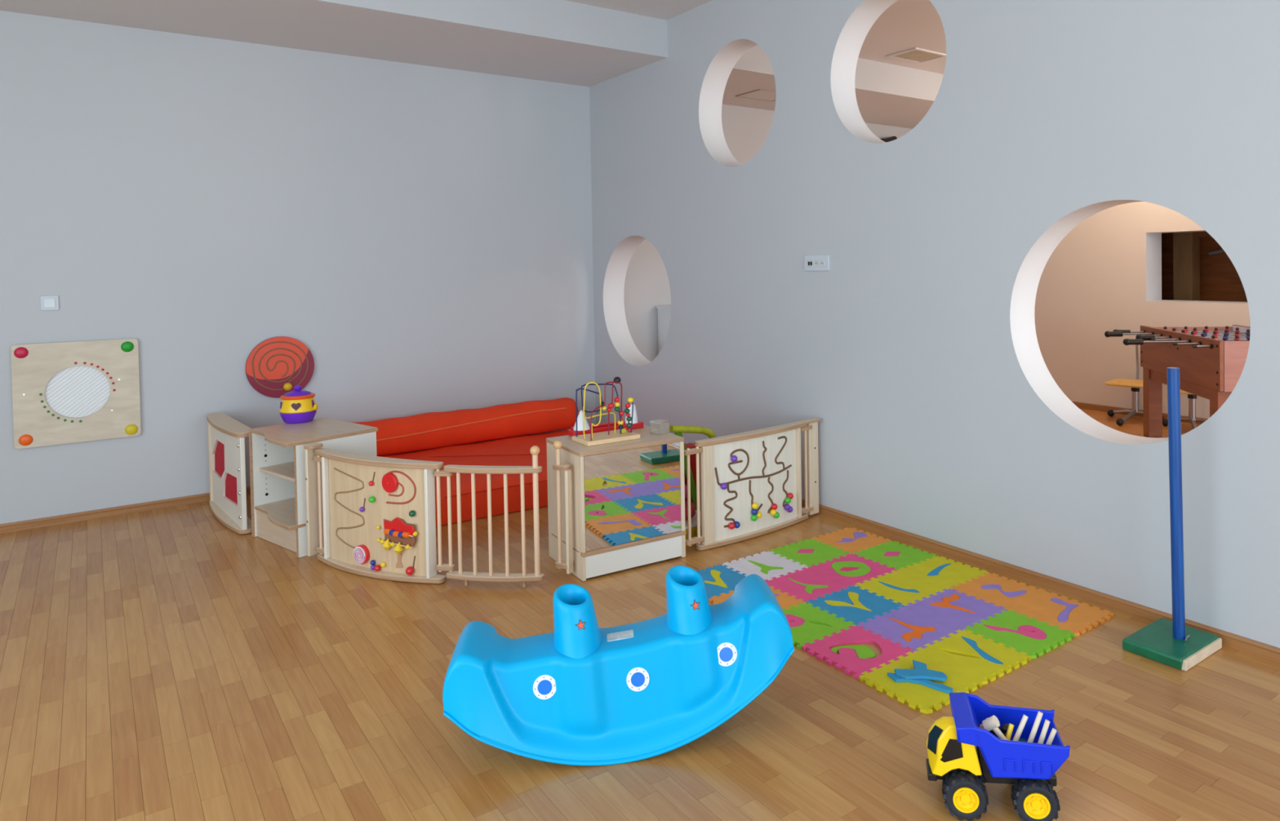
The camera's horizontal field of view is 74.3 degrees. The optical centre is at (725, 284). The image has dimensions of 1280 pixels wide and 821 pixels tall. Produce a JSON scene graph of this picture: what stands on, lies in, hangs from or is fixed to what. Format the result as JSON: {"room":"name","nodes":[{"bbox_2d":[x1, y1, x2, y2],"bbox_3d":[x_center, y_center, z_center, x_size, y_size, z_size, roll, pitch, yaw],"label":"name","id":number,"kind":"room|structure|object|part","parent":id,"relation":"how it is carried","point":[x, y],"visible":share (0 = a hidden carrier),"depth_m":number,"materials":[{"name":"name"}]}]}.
{"room":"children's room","nodes":[
{"label":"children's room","id":0,"kind":"room"},
{"bbox_2d":[0,10,911,524],"bbox_3d":[-1.819,-0.286,6.729,11.000,3.282,0.150,-2,2,-37],"label":"wall","id":1,"kind":"structure","parent":0,"point":[425,233],"depth_m":5.69,"materials":[{"name":"paint"}]},
{"bbox_2d":[40,295,58,311],"bbox_3d":[-4.004,0.111,4.969,0.086,0.086,0.014,-2,2,-37],"label":"light switch","id":2,"kind":"object","parent":1,"relation":"attached to","point":[50,302],"visible":1,"depth_m":4.96,"materials":[{"name":"plastic"}]},
{"bbox_2d":[10,338,141,448],"bbox_3d":[-3.892,0.645,5.043,0.604,0.606,0.040,-2,2,-37],"label":"panel","id":3,"kind":"object","parent":1,"relation":"attached to","point":[64,393],"visible":1,"depth_m":5.04,"materials":[{"name":"beige wood"}]},
{"bbox_2d":[0,486,250,533],"bbox_3d":[-3.614,1.392,5.278,6.300,0.050,0.016,-2,2,-37],"label":"baseboard","id":4,"kind":"structure","parent":1,"relation":"attached to","point":[114,511],"depth_m":5.13,"materials":[{"name":"brown wood"}]},
{"bbox_2d":[245,336,314,398],"bbox_3d":[-3.016,0.562,5.689,0.416,0.416,0.071,-2,2,-37],"label":"disc","id":5,"kind":"object","parent":1,"relation":"attached to","point":[275,366],"visible":0.98,"depth_m":5.68,"materials":[{"name":"red paint"}]},
{"bbox_2d":[0,0,667,86],"bbox_3d":[-3.303,-1.723,4.733,6.300,0.271,1.207,-2,2,-37],"label":"ceiling beam","id":6,"kind":"structure","parent":1,"relation":"attached to","point":[564,42],"depth_m":5.48,"materials":[{"name":"paint"}]},
{"bbox_2d":[722,44,943,128],"bbox_3d":[1.056,-1.867,8.043,4.250,0.271,1.207,-2,2,-37],"label":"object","id":7,"kind":"structure","parent":1,"relation":"attached to","point":[886,94],"depth_m":7.72,"materials":[{"name":"paint"}]},
{"bbox_2d":[880,136,897,142],"bbox_3d":[1.767,-1.585,9.259,0.140,0.117,0.248,0,2,43],"label":"wall fitting","id":8,"kind":"object","parent":1,"relation":"attached to","point":[892,138],"visible":0.51,"depth_m":9.20,"materials":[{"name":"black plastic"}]},
{"bbox_2d":[0,494,1279,820],"bbox_3d":[-0.140,1.496,0.708,6.300,0.060,11.500,-2,2,-37],"label":"floor","id":9,"kind":"structure","parent":0,"point":[171,664],"depth_m":2.81,"materials":[{"name":"laminate"}]},
{"bbox_2d":[206,413,251,534],"bbox_3d":[-3.010,1.121,5.072,0.130,0.574,0.901,-2,2,-42],"label":"divider","id":10,"kind":"object","parent":9,"relation":"on","point":[227,435],"visible":0.95,"depth_m":4.99,"materials":[{"name":"brown wood"}]},
{"bbox_3d":[-3.024,1.122,5.073,0.012,0.524,0.735,-2,2,-42],"label":"panel","id":11,"kind":"part","parent":10,"relation":"part of","materials":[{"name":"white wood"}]},
{"bbox_3d":[-3.015,0.847,5.067,0.130,0.026,0.899,-2,2,-42],"label":"rail","id":12,"kind":"part","parent":10,"relation":"part of","materials":[{"name":"brown wood"}]},
{"bbox_3d":[-3.006,1.396,5.079,0.130,0.024,0.899,-2,2,-42],"label":"rail","id":13,"kind":"part","parent":10,"relation":"part of","materials":[{"name":"brown wood"}]},
{"bbox_2d":[248,417,377,558],"bbox_3d":[-2.320,1.107,4.669,0.587,0.603,0.500,0,2,38],"label":"shelf unit","id":14,"kind":"object","parent":9,"relation":"on","point":[277,452],"visible":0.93,"depth_m":4.63,"materials":[{"name":"brown wood"}]},
{"bbox_3d":[-2.520,1.115,4.862,0.018,0.583,0.420,0,2,38],"label":"panel","id":15,"kind":"part","parent":14,"relation":"part of","materials":[{"name":"white laminate"}]},
{"bbox_3d":[-2.295,1.035,4.697,0.539,0.018,0.380,0,2,38],"label":"shelf","id":16,"kind":"part","parent":14,"relation":"part of","materials":[{"name":"brown wood"}]},
{"bbox_3d":[-2.319,1.246,4.663,0.579,0.018,0.476,0,2,38],"label":"shelf","id":17,"kind":"part","parent":14,"relation":"part of","materials":[{"name":"brown wood"}]},
{"bbox_2d":[280,385,318,423],"bbox_3d":[-2.495,0.696,4.909,0.207,0.212,0.194,-1,1,-5],"label":"pot","id":18,"kind":"object","parent":14,"relation":"on","point":[299,406],"visible":1,"depth_m":4.84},
{"bbox_3d":[-2.502,0.632,4.907,0.148,0.028,0.148,-1,1,-5],"label":"lid","id":19,"kind":"part","parent":18,"relation":"part of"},
{"bbox_3d":[-2.503,0.606,4.906,0.044,0.032,0.043,-1,1,-5],"label":"lid knob","id":20,"kind":"part","parent":18,"relation":"part of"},
{"bbox_2d":[280,410,316,423],"bbox_3d":[-2.500,0.770,4.910,0.194,0.064,0.194,-1,1,-5],"label":"bowl","id":21,"kind":"object","parent":18,"relation":"on","point":[287,416],"depth_m":4.83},
{"bbox_3d":[-2.403,0.718,4.917,0.024,0.040,0.048,-1,1,-5],"label":"handle","id":22,"kind":"part","parent":18,"relation":"part of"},
{"bbox_3d":[-2.086,1.117,4.513,0.018,0.583,0.440,0,2,38],"label":"panel","id":23,"kind":"part","parent":14,"relation":"part of","materials":[{"name":"white laminate"}]},
{"bbox_2d":[303,443,446,583],"bbox_3d":[-1.749,1.116,4.124,0.899,0.588,0.139,0,1,26],"label":"divider","id":24,"kind":"object","parent":9,"relation":"on","point":[380,515],"visible":1,"depth_m":4.07,"materials":[{"name":"brown wood"}]},
{"bbox_3d":[-2.063,0.890,4.278,0.092,0.022,0.036,0,1,26],"label":"hinge plate","id":25,"kind":"part","parent":24,"relation":"part of","materials":[{"name":"brown wood"}]},
{"bbox_3d":[-2.055,1.360,4.288,0.092,0.022,0.036,0,1,26],"label":"hinge plate","id":26,"kind":"part","parent":24,"relation":"part of","materials":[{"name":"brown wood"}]},
{"bbox_3d":[-1.707,1.127,4.100,0.665,0.517,0.042,0,1,26],"label":"panel","id":27,"kind":"part","parent":24,"relation":"part of","materials":[{"name":"beige wood"}]},
{"bbox_3d":[-1.735,0.856,4.101,0.852,0.025,0.124,0,1,26],"label":"rail","id":28,"kind":"part","parent":24,"relation":"part of","materials":[{"name":"brown wood"}]},
{"bbox_3d":[-1.726,1.397,4.113,0.852,0.024,0.124,0,1,26],"label":"rail","id":29,"kind":"part","parent":24,"relation":"part of","materials":[{"name":"brown wood"}]},
{"bbox_2d":[379,429,568,526],"bbox_3d":[-1.499,1.274,5.789,1.876,0.187,1.416,-2,2,-34],"label":"mattress","id":30,"kind":"object","parent":9,"relation":"on","point":[514,451],"visible":0.32,"depth_m":5.33,"materials":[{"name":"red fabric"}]},
{"bbox_2d":[351,397,578,456],"bbox_3d":[-2.031,1.056,6.215,2.030,0.247,0.294,-2,2,-37],"label":"bolster","id":31,"kind":"object","parent":30,"relation":"on","point":[431,430],"visible":0.74,"depth_m":6.19,"materials":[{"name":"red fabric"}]},
{"bbox_2d":[434,445,544,587],"bbox_3d":[-1.112,1.078,3.908,0.526,0.658,0.074,-1,1,7],"label":"gate","id":32,"kind":"object","parent":9,"relation":"on","point":[448,470],"visible":1,"depth_m":3.89,"materials":[{"name":"brown wood"}]},
{"bbox_3d":[-1.330,0.889,3.950,0.088,0.022,0.036,-1,1,7],"label":"hinge plate","id":33,"kind":"part","parent":32,"relation":"part of","materials":[{"name":"brown wood"}]},
{"bbox_3d":[-1.323,1.336,3.960,0.088,0.022,0.036,-1,1,7],"label":"hinge plate","id":34,"kind":"part","parent":32,"relation":"part of","materials":[{"name":"brown wood"}]},
{"bbox_3d":[-1.089,0.860,3.899,0.473,0.024,0.074,-1,1,7],"label":"rail","id":35,"kind":"part","parent":32,"relation":"part of","materials":[{"name":"brown wood"}]},
{"bbox_3d":[-1.081,1.363,3.911,0.473,0.022,0.074,-1,1,7],"label":"rail","id":36,"kind":"part","parent":32,"relation":"part of","materials":[{"name":"brown wood"}]},
{"bbox_3d":[-0.878,1.070,3.886,0.025,0.580,0.024,-1,1,7],"label":"post","id":37,"kind":"part","parent":32,"relation":"part of","materials":[{"name":"brown wood"}]},
{"bbox_2d":[546,425,686,581],"bbox_3d":[-0.560,1.085,4.276,0.571,0.608,0.436,-2,2,-34],"label":"base cabinet","id":38,"kind":"object","parent":9,"relation":"on","point":[628,497],"visible":0.98,"depth_m":4.10,"materials":[{"name":"brown wood"}]},
{"bbox_2d":[552,440,573,573],"bbox_3d":[-0.780,1.058,3.999,0.086,0.630,0.042,0,1,23],"label":"post","id":39,"kind":"object","parent":38,"relation":"attached to","point":[560,564],"visible":1,"depth_m":3.99,"materials":[{"name":"brown wood"}]},
{"bbox_3d":[-0.797,1.066,4.006,0.021,0.580,0.020,0,1,23],"label":"post","id":40,"kind":"part","parent":39,"relation":"part of","materials":[{"name":"brown wood"}]},
{"bbox_3d":[-0.783,0.869,3.994,0.086,0.022,0.040,0,1,23],"label":"bracket plate","id":41,"kind":"part","parent":39,"relation":"part of","materials":[{"name":"brown wood"}]},
{"bbox_3d":[-0.775,1.339,4.005,0.086,0.022,0.040,0,1,23],"label":"bracket plate","id":42,"kind":"part","parent":39,"relation":"part of","materials":[{"name":"brown wood"}]},
{"bbox_3d":[-0.788,1.101,4.126,0.016,0.590,0.426,-2,2,-34],"label":"panel","id":43,"kind":"part","parent":38,"relation":"part of","materials":[{"name":"brown wood"}]},
{"bbox_2d":[568,404,643,436],"bbox_3d":[-0.631,0.713,4.439,0.410,0.130,0.091,-2,2,-34],"label":"boat","id":44,"kind":"object","parent":38,"relation":"on","point":[603,427],"visible":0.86,"depth_m":4.40,"materials":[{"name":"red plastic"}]},
{"bbox_2d":[568,420,643,436],"bbox_3d":[-0.632,0.763,4.443,0.410,0.030,0.083,-2,2,-34],"label":"tray","id":45,"kind":"object","parent":44,"relation":"on","point":[603,427],"depth_m":4.40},
{"bbox_2d":[572,377,639,446],"bbox_3d":[-0.603,0.626,4.231,0.300,0.313,0.184,-2,2,-35],"label":"bead maze","id":46,"kind":"object","parent":38,"relation":"on","point":[621,434],"visible":1,"depth_m":4.21,"materials":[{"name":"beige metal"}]},
{"bbox_2d":[583,442,680,551],"bbox_3d":[-0.450,1.029,4.103,0.521,0.451,0.010,-2,2,-34],"label":"mirror","id":47,"kind":"object","parent":38,"relation":"on","point":[632,492],"depth_m":4.09,"materials":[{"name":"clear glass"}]},
{"bbox_3d":[-0.444,1.266,4.110,0.567,0.020,0.026,-2,2,-34],"label":"cross rail","id":48,"kind":"part","parent":38,"relation":"part of","materials":[{"name":"wood"}]},
{"bbox_3d":[-0.445,1.329,4.109,0.525,0.104,0.018,-2,2,-34],"label":"drawer","id":49,"kind":"part","parent":38,"relation":"part of","materials":[{"name":"white laminate"}]},
{"bbox_2d":[649,418,669,435],"bbox_3d":[-0.345,0.743,4.374,0.074,0.064,0.074,0,2,45],"label":"clear box","id":50,"kind":"object","parent":38,"relation":"on","point":[658,427],"visible":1,"depth_m":4.35,"materials":[{"name":"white plastic"}]},
{"bbox_3d":[-0.346,0.714,4.373,0.074,0.006,0.074,0,2,45],"label":"lid","id":51,"kind":"part","parent":50,"relation":"part of","materials":[{"name":"white plastic"}]},
{"bbox_3d":[-0.336,1.087,4.427,0.022,0.590,0.426,-2,2,-34],"label":"panel","id":52,"kind":"part","parent":38,"relation":"part of","materials":[{"name":"brown wood"}]},
{"bbox_2d":[442,565,794,766],"bbox_3d":[-0.332,1.175,2.677,1.057,0.498,0.376,-1,1,-9],"label":"seesaw rocker","id":53,"kind":"object","parent":9,"relation":"on","point":[581,692],"visible":1,"depth_m":2.57,"materials":[{"name":"plastic"}]},
{"bbox_3d":[-0.546,1.214,2.530,0.043,0.043,0.009,-7,2,-9],"label":"porthole glass","id":54,"kind":"part","parent":53,"relation":"part of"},
{"bbox_3d":[-0.270,1.211,2.573,0.043,0.043,0.009,-6,2,-9],"label":"porthole glass","id":55,"kind":"part","parent":53,"relation":"part of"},
{"bbox_3d":[0.001,1.152,2.613,0.043,0.043,0.010,-6,2,-9],"label":"porthole glass","id":56,"kind":"part","parent":53,"relation":"part of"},
{"bbox_2d":[674,432,701,511],"bbox_3d":[-0.210,1.097,4.806,0.170,0.554,0.028,-1,1,-10],"label":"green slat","id":57,"kind":"object","parent":9,"relation":"on","point":[693,489],"visible":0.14,"depth_m":4.80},
{"bbox_2d":[684,443,700,503],"bbox_3d":[-0.323,1.157,4.822,0.400,0.430,0.100,-2,2,-37],"label":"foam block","id":58,"kind":"object","parent":9,"relation":"on","point":[692,457],"visible":0.09,"depth_m":4.87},
{"bbox_2d":[669,425,715,438],"bbox_3d":[-0.176,1.074,4.741,0.301,0.595,0.048,-2,2,-30],"label":"noodle","id":59,"kind":"object","parent":9,"relation":"on","point":[673,428],"visible":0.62,"depth_m":4.72,"materials":[{"name":"plastic"}]},
{"bbox_2d":[684,510,701,539],"bbox_3d":[-0.223,1.331,4.598,0.312,0.089,0.212,-2,2,-40],"label":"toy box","id":60,"kind":"object","parent":9,"relation":"on","point":[694,520],"visible":0.16,"depth_m":4.52,"materials":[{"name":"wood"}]},
{"bbox_2d":[684,500,695,519],"bbox_3d":[-0.219,1.235,4.588,0.123,0.104,0.093,-2,2,-37],"label":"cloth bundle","id":61,"kind":"object","parent":60,"relation":"on","point":[692,505],"visible":0.48,"depth_m":4.56,"materials":[{"name":"fabric"}]},
{"bbox_2d":[684,484,687,499],"bbox_3d":[-0.263,1.132,4.566,0.132,0.112,0.099,-2,2,-37],"label":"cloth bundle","id":62,"kind":"object","parent":61,"relation":"on","point":[686,486],"visible":0.08,"depth_m":4.55,"materials":[{"name":"fabric"}]},
{"bbox_2d":[684,417,820,550],"bbox_3d":[0.175,1.085,4.609,1.009,0.566,0.096,-2,2,-41],"label":"divider","id":63,"kind":"object","parent":9,"relation":"on","point":[751,481],"visible":0.99,"depth_m":4.55,"materials":[{"name":"brown wood"}]},
{"bbox_3d":[-0.170,0.859,4.320,0.121,0.022,0.036,-2,2,-41],"label":"hinge plate","id":64,"kind":"part","parent":63,"relation":"part of","materials":[{"name":"brown wood"}]},
{"bbox_3d":[-0.163,1.322,4.330,0.121,0.022,0.036,-2,2,-41],"label":"hinge plate","id":65,"kind":"part","parent":63,"relation":"part of","materials":[{"name":"brown wood"}]},
{"bbox_3d":[0.162,0.817,4.599,0.819,0.025,0.090,-2,2,-41],"label":"rail","id":66,"kind":"part","parent":63,"relation":"part of","materials":[{"name":"brown wood"}]},
{"bbox_3d":[0.171,1.356,4.612,0.819,0.024,0.090,-2,2,-41],"label":"rail","id":67,"kind":"part","parent":63,"relation":"part of","materials":[{"name":"brown wood"}]},
{"bbox_3d":[0.170,1.087,4.605,0.645,0.515,0.029,-2,2,-41],"label":"panel","id":68,"kind":"part","parent":63,"relation":"part of","materials":[{"name":"white wood"}]},
{"bbox_3d":[0.461,0.834,4.873,0.100,0.022,0.036,-2,2,-41],"label":"hinge plate","id":69,"kind":"part","parent":63,"relation":"part of","materials":[{"name":"brown wood"}]},
{"bbox_3d":[0.468,1.311,4.884,0.100,0.022,0.036,-2,2,-41],"label":"hinge plate","id":70,"kind":"part","parent":63,"relation":"part of","materials":[{"name":"brown wood"}]},
{"bbox_2d":[697,527,1113,714],"bbox_3d":[0.675,1.378,3.708,1.217,0.012,1.517,-2,2,-38],"label":"play mat","id":71,"kind":"object","parent":9,"relation":"on","point":[984,660],"depth_m":3.53,"materials":[{"name":"rubber"}]},
{"bbox_2d":[887,672,952,693],"bbox_3d":[0.672,1.385,2.921,0.234,0.011,0.052,0,1,27],"label":"foam","id":72,"kind":"object","parent":71,"relation":"on","point":[940,687],"visible":0.95,"depth_m":2.91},
{"bbox_2d":[894,659,946,681],"bbox_3d":[0.686,1.373,2.958,0.133,0.011,0.161,-2,2,-38],"label":"foam","id":73,"kind":"object","parent":71,"relation":"on","point":[920,671],"visible":1,"depth_m":2.95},
{"bbox_2d":[925,692,1070,820],"bbox_3d":[0.734,1.293,2.304,0.361,0.248,0.215,-1,1,9],"label":"dump truck","id":74,"kind":"object","parent":9,"relation":"on","point":[953,758],"visible":0.98,"depth_m":2.22,"materials":[{"name":"blue plastic"}]},
{"bbox_2d":[982,715,1007,740],"bbox_3d":[0.737,1.212,2.277,0.081,0.077,0.031,0,2,34],"label":"mallet","id":75,"kind":"object","parent":74,"relation":"in","point":[991,723],"visible":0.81,"depth_m":2.27,"materials":[{"name":"white wood"}]},
{"bbox_3d":[0.742,1.220,2.269,0.064,0.060,0.017,0,2,41],"label":"handle","id":76,"kind":"part","parent":75,"relation":"part of","materials":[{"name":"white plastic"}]},
{"bbox_2d":[989,726,1006,737],"bbox_3d":[0.760,1.260,2.334,0.024,0.045,0.050,-2,1,-25],"label":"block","id":77,"kind":"object","parent":74,"relation":"in","point":[999,727],"visible":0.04,"depth_m":2.33,"materials":[{"name":"black plastic"}]},
{"bbox_2d":[1000,724,1008,732],"bbox_3d":[0.775,1.230,2.326,0.034,0.020,0.022,-2,2,-37],"label":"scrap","id":78,"kind":"object","parent":74,"relation":"in","point":[1004,727],"visible":0.76,"depth_m":2.32,"materials":[{"name":"black plastic"}]},
{"bbox_2d":[1005,723,1013,740],"bbox_3d":[0.766,1.233,2.280,0.044,0.071,0.014,-2,2,-32],"label":"rod","id":79,"kind":"object","parent":74,"relation":"in","point":[1011,726],"visible":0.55,"depth_m":2.28,"materials":[{"name":"plastic"}]},
{"bbox_3d":[0.746,1.263,2.205,0.030,0.033,0.005,-1,1,9],"label":"rib frame","id":80,"kind":"part","parent":74,"relation":"part of","materials":[{"name":"plastic"}]},
{"bbox_2d":[1010,738,1026,742],"bbox_3d":[0.814,1.275,2.311,0.040,0.022,0.050,-1,1,-8],"label":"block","id":81,"kind":"object","parent":74,"relation":"in","point":[1020,740],"visible":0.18,"depth_m":2.33,"materials":[{"name":"plastic"}]},
{"bbox_2d":[1013,714,1028,741],"bbox_3d":[0.790,1.227,2.277,0.075,0.106,0.014,-1,1,-25],"label":"wooden peg","id":82,"kind":"object","parent":74,"relation":"in","point":[1024,717],"visible":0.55,"depth_m":2.28,"materials":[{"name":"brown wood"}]},
{"bbox_3d":[0.793,1.263,2.198,0.030,0.033,0.005,-1,1,9],"label":"rib frame","id":83,"kind":"part","parent":74,"relation":"part of","materials":[{"name":"plastic"}]},
{"bbox_2d":[1027,711,1043,742],"bbox_3d":[0.828,1.219,2.267,0.063,0.125,0.014,-1,1,-13],"label":"wooden peg","id":84,"kind":"object","parent":74,"relation":"in","point":[1039,715],"visible":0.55,"depth_m":2.26,"materials":[{"name":"white wood"}]},
{"bbox_2d":[1037,720,1049,743],"bbox_3d":[0.847,1.226,2.256,0.052,0.107,0.013,-1,1,-14],"label":"wooden peg","id":85,"kind":"object","parent":74,"relation":"in","point":[1046,723],"visible":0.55,"depth_m":2.25,"materials":[{"name":"white wood"}]},
{"bbox_3d":[0.838,1.262,2.190,0.030,0.033,0.005,-1,1,9],"label":"rib frame","id":86,"kind":"part","parent":74,"relation":"part of","materials":[{"name":"plastic"}]},
{"bbox_2d":[1045,728,1057,744],"bbox_3d":[0.863,1.231,2.246,0.049,0.081,0.012,-1,1,-12],"label":"wooden peg","id":87,"kind":"object","parent":74,"relation":"in","point":[1053,731],"visible":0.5,"depth_m":2.24,"materials":[{"name":"white wood"}]},
{"bbox_2d":[1122,367,1222,671],"bbox_3d":[1.679,0.846,3.165,0.309,1.067,0.230,-2,2,-37],"label":"pole stand","id":88,"kind":"object","parent":9,"relation":"on","point":[1175,644],"visible":1,"depth_m":3.14,"materials":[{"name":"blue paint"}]},
{"bbox_2d":[564,0,946,74],"bbox_3d":[1.708,-1.936,2.012,11.300,0.120,11.900,-2,2,-37],"label":"ceiling","id":89,"kind":"structure","parent":0,"point":[905,24],"depth_m":6.36,"materials":[{"name":"paint"}]},
{"bbox_2d":[885,47,946,63],"bbox_3d":[1.668,-1.990,7.306,0.440,0.012,0.330,-2,2,-37],"label":"ceiling vent","id":90,"kind":"object","parent":89,"relation":"in","point":[918,55],"visible":0.96,"depth_m":7.29,"materials":[{"name":"paint"}]},
{"bbox_2d":[589,0,1279,648],"bbox_3d":[2.452,-0.260,2.595,0.200,3.282,11.600,-2,2,-37],"label":"wall","id":91,"kind":"structure","parent":0,"point":[917,357],"depth_m":4.13,"materials":[{"name":"paint"}]},
{"bbox_2d":[804,254,829,271],"bbox_3d":[0.538,-0.126,4.944,0.013,0.090,0.210,-2,2,-37],"label":"wall socket","id":92,"kind":"object","parent":91,"relation":"attached to","point":[811,263],"visible":1,"depth_m":4.94,"materials":[{"name":"plastic"}]},
{"bbox_2d":[801,498,1279,663],"bbox_3d":[2.366,1.358,2.599,0.016,0.050,11.484,-2,2,-37],"label":"baseboard","id":93,"kind":"structure","parent":91,"relation":"attached to","point":[1233,641],"depth_m":3.77,"materials":[{"name":"brown wood"}]},
{"bbox_2d":[1080,408,1200,437],"bbox_3d":[4.199,1.352,4.003,4.200,0.060,11.500,-2,2,-37],"label":"floor","id":94,"kind":"structure","parent":0,"point":[1134,425],"depth_m":7.52,"materials":[{"name":"wood"}]},
{"bbox_2d":[656,305,671,354],"bbox_3d":[-0.139,0.744,7.704,0.940,1.125,0.343,-2,2,-37],"label":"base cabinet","id":95,"kind":"object","parent":94,"relation":"on","point":[664,311],"visible":0.14,"depth_m":7.49,"materials":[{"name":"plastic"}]},
{"bbox_2d":[1104,344,1163,425],"bbox_3d":[3.659,0.898,7.627,0.484,0.701,0.556,0,2,43],"label":"chair","id":96,"kind":"object","parent":94,"relation":"on","point":[1135,385],"visible":0.7,"depth_m":7.74,"materials":[{"name":"metal"}]},
{"bbox_3d":[3.689,0.901,7.660,0.360,0.023,0.390,0,2,43],"label":"seat","id":97,"kind":"part","parent":96,"relation":"part of","materials":[{"name":"wood"}]},
{"bbox_3d":[3.655,1.196,7.625,0.407,0.071,0.437,0,2,43],"label":"frame","id":98,"kind":"part","parent":96,"relation":"part of","materials":[{"name":"metal"}]},
{"bbox_3d":[3.826,0.728,7.807,0.026,0.374,0.056,0,2,43],"label":"post","id":99,"kind":"part","parent":96,"relation":"part of","materials":[{"name":"metal"}]},
{"bbox_2d":[1104,324,1250,437],"bbox_3d":[3.630,0.818,6.331,1.386,0.920,1.410,-1,1,6],"label":"foosball table","id":100,"kind":"object","parent":94,"relation":"on","point":[1211,361],"visible":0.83,"depth_m":6.24,"materials":[{"name":"brown wood"}]},
{"bbox_3d":[3.139,0.403,6.803,0.136,0.052,0.052,-1,1,6],"label":"handle","id":101,"kind":"part","parent":100,"relation":"part of","materials":[{"name":"black plastic"}]},
{"bbox_3d":[3.277,0.398,6.959,0.136,0.052,0.052,-1,1,6],"label":"handle","id":102,"kind":"part","parent":100,"relation":"part of","materials":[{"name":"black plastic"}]},
{"bbox_3d":[2.975,0.421,6.137,0.136,0.052,0.052,-1,1,6],"label":"handle","id":103,"kind":"part","parent":100,"relation":"part of","materials":[{"name":"black plastic"}]},
{"bbox_3d":[3.221,0.410,6.452,0.136,0.052,0.052,-1,1,6],"label":"handle","id":104,"kind":"part","parent":100,"relation":"part of","materials":[{"name":"black plastic"}]},
{"bbox_3d":[3.533,0.972,6.949,0.108,0.563,0.120,-1,1,6],"label":"leg","id":105,"kind":"part","parent":100,"relation":"part of","materials":[{"name":"brown wood"}]},
{"bbox_3d":[3.852,0.390,6.895,1.060,0.015,0.016,-1,1,6],"label":"rod","id":106,"kind":"part","parent":100,"relation":"part of","materials":[{"name":"metal"}]},
{"bbox_3d":[3.773,0.395,6.732,1.180,0.015,0.016,-1,1,6],"label":"rod","id":107,"kind":"part","parent":100,"relation":"part of","materials":[{"name":"metal"}]},
{"bbox_3d":[3.719,0.415,5.883,1.100,0.015,0.016,-1,1,6],"label":"rod","id":108,"kind":"part","parent":100,"relation":"part of","materials":[{"name":"metal"}]},
{"bbox_3d":[3.653,0.412,6.062,1.270,0.015,0.016,-1,1,6],"label":"rod","id":109,"kind":"part","parent":100,"relation":"part of","materials":[{"name":"metal"}]},
{"bbox_3d":[3.795,0.402,6.388,1.060,0.015,0.016,-1,1,6],"label":"rod","id":110,"kind":"part","parent":100,"relation":"part of","materials":[{"name":"metal"}]},
{"bbox_3d":[3.794,0.398,6.559,1.100,0.015,0.016,-1,1,6],"label":"rod","id":111,"kind":"part","parent":100,"relation":"part of","materials":[{"name":"metal"}]},
{"bbox_3d":[3.747,0.407,6.222,1.120,0.015,0.016,-1,1,6],"label":"rod","id":112,"kind":"part","parent":100,"relation":"part of","materials":[{"name":"metal"}]},
{"bbox_3d":[3.730,0.419,5.711,1.040,0.015,0.016,-1,1,6],"label":"rod","id":113,"kind":"part","parent":100,"relation":"part of","materials":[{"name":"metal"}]},
{"bbox_3d":[3.401,1.002,5.754,0.108,0.563,0.120,-1,1,6],"label":"leg","id":114,"kind":"part","parent":100,"relation":"part of","materials":[{"name":"brown wood"}]},
{"bbox_2d":[1162,390,1206,429],"bbox_3d":[3.991,0.903,7.156,0.484,0.701,0.556,0,1,25],"label":"chair","id":115,"kind":"object","parent":94,"relation":"on","point":[1192,397],"visible":0.27,"depth_m":7.31,"materials":[{"name":"metal"}]},
{"bbox_3d":[4.010,0.906,7.197,0.360,0.023,0.390,0,1,25],"label":"seat","id":116,"kind":"part","parent":115,"relation":"part of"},
{"bbox_3d":[3.990,1.202,7.151,0.407,0.071,0.437,0,1,25],"label":"frame","id":117,"kind":"part","parent":115,"relation":"part of","materials":[{"name":"metal"}]},
{"bbox_2d":[1034,201,1250,418],"bbox_3d":[5.995,-0.377,5.285,0.300,3.282,11.600,-2,2,-37],"label":"wall","id":118,"kind":"structure","parent":0,"point":[1104,275],"depth_m":8.08,"materials":[{"name":"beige paint"}]},
{"bbox_2d":[735,88,776,101],"bbox_3d":[0.361,-1.707,7.584,0.430,0.006,0.350,-2,2,-37],"label":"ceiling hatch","id":119,"kind":"object","parent":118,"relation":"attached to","point":[761,95],"visible":0.69,"depth_m":7.57,"materials":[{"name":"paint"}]},
{"bbox_2d":[1071,401,1208,424],"bbox_3d":[5.864,1.237,5.266,0.016,0.060,11.500,-2,2,-37],"label":"baseboard","id":120,"kind":"structure","parent":118,"relation":"attached to","point":[1080,405],"depth_m":8.13,"materials":[{"name":"brown wood"}]},
{"bbox_2d":[1161,232,1247,302],"bbox_3d":[5.295,-0.282,7.831,0.060,1.800,3.700,-2,2,-37],"label":"wall","id":121,"kind":"structure","parent":0,"point":[1220,280],"depth_m":8.38,"materials":[{"name":"wood"}]},
{"bbox_3d":[4.939,-1.121,7.552,0.800,0.100,3.700,-2,2,-37],"label":"ceiling","id":122,"kind":"structure","parent":0,"visible":0},
{"bbox_2d":[1208,248,1225,255],"bbox_3d":[4.898,-0.680,8.155,0.036,0.788,0.383,-2,2,-37],"label":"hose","id":123,"kind":"object","parent":122,"relation":"hanging from","point":[1215,252],"visible":0.17,"depth_m":8.25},
{"bbox_3d":[4.966,0.579,7.591,0.800,0.100,3.700,-2,2,-37],"label":"floor","id":124,"kind":"structure","parent":0,"visible":0},
{"bbox_2d":[1173,231,1211,300],"bbox_3d":[4.742,-0.268,8.014,0.160,1.580,0.840,-2,2,-37],"label":"timber post","id":125,"kind":"object","parent":124,"relation":"on","point":[1186,245],"visible":0.25,"depth_m":8.22,"materials":[{"name":"brown wood"}]}
]}

